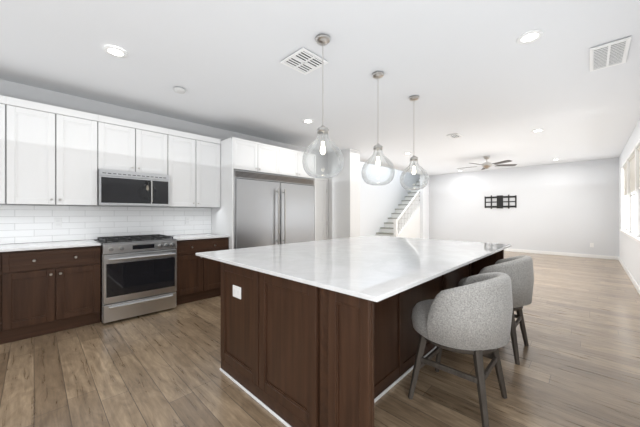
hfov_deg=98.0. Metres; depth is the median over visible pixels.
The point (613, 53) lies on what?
ceiling vent
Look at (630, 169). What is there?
window unit
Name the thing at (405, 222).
staircase
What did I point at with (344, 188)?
wall
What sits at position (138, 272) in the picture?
stove
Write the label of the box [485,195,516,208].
bracket
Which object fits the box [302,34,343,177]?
pendant light
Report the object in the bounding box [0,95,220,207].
upper cabinet
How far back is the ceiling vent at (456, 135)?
5.25 m
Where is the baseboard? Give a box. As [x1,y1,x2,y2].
[504,248,639,294]
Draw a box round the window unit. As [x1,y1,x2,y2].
[619,139,639,242]
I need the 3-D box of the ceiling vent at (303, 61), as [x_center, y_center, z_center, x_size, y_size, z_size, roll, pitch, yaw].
[-0.150,-1.451,2.671,0.330,0.013,0.330,0,0,44]
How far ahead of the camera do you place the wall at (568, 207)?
8.71 m
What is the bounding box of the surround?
[211,137,315,248]
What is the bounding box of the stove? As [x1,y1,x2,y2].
[94,234,176,322]
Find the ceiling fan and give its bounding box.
[457,156,516,169]
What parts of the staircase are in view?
stair railing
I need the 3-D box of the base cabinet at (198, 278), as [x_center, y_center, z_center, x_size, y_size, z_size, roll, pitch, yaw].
[-1.883,0.793,4.194,0.647,0.914,0.782,0,0,44]
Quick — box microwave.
[98,169,169,206]
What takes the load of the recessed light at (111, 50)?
in the ceiling
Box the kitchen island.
[196,235,510,426]
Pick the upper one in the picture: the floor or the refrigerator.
the refrigerator
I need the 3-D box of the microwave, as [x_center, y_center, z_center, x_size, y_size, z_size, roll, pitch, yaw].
[-2.486,-0.316,3.704,0.466,0.432,0.769,0,0,44]
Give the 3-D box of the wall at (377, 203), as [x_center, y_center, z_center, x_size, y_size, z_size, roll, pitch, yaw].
[2.811,-1.050,10.364,1.220,4.600,8.260,0,0,44]
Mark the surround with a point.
(235, 153)
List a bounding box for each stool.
[408,272,512,426]
[458,255,533,364]
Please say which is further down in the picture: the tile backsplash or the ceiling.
the tile backsplash
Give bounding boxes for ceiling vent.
[280,48,327,74]
[447,133,462,138]
[590,36,631,71]
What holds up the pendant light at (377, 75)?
hanging from the ceiling
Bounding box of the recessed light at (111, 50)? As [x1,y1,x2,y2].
[103,46,127,57]
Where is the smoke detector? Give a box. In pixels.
[174,87,185,93]
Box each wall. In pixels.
[0,79,359,243]
[360,162,428,238]
[429,158,618,255]
[619,119,639,286]
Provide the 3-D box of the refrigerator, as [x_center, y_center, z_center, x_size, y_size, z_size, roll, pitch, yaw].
[-0.916,0.290,5.044,0.754,1.920,1.719,0,0,44]
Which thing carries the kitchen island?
on the floor
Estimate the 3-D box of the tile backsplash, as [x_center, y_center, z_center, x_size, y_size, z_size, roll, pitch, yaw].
[-3.156,0.120,3.338,0.012,0.425,3.784,0,0,44]
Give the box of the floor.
[0,251,639,426]
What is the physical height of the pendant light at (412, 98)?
1.166 m
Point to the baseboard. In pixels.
(633, 281)
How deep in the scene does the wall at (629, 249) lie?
5.50 m
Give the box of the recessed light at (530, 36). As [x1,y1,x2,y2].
[516,30,543,43]
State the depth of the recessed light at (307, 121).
4.41 m
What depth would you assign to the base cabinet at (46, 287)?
2.86 m
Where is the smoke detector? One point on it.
(179, 90)
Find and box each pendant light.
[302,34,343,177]
[361,72,394,185]
[400,96,427,189]
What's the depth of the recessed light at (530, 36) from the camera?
2.30 m
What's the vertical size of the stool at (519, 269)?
0.877 m
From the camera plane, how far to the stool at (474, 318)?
1.63 m
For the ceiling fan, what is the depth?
7.18 m
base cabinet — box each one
[0,240,100,343]
[171,233,229,304]
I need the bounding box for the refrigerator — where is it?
[234,169,314,248]
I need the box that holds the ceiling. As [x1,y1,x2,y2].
[0,0,639,175]
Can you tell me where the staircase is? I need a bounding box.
[376,178,419,237]
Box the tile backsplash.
[0,205,210,243]
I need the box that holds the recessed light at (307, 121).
[302,119,313,123]

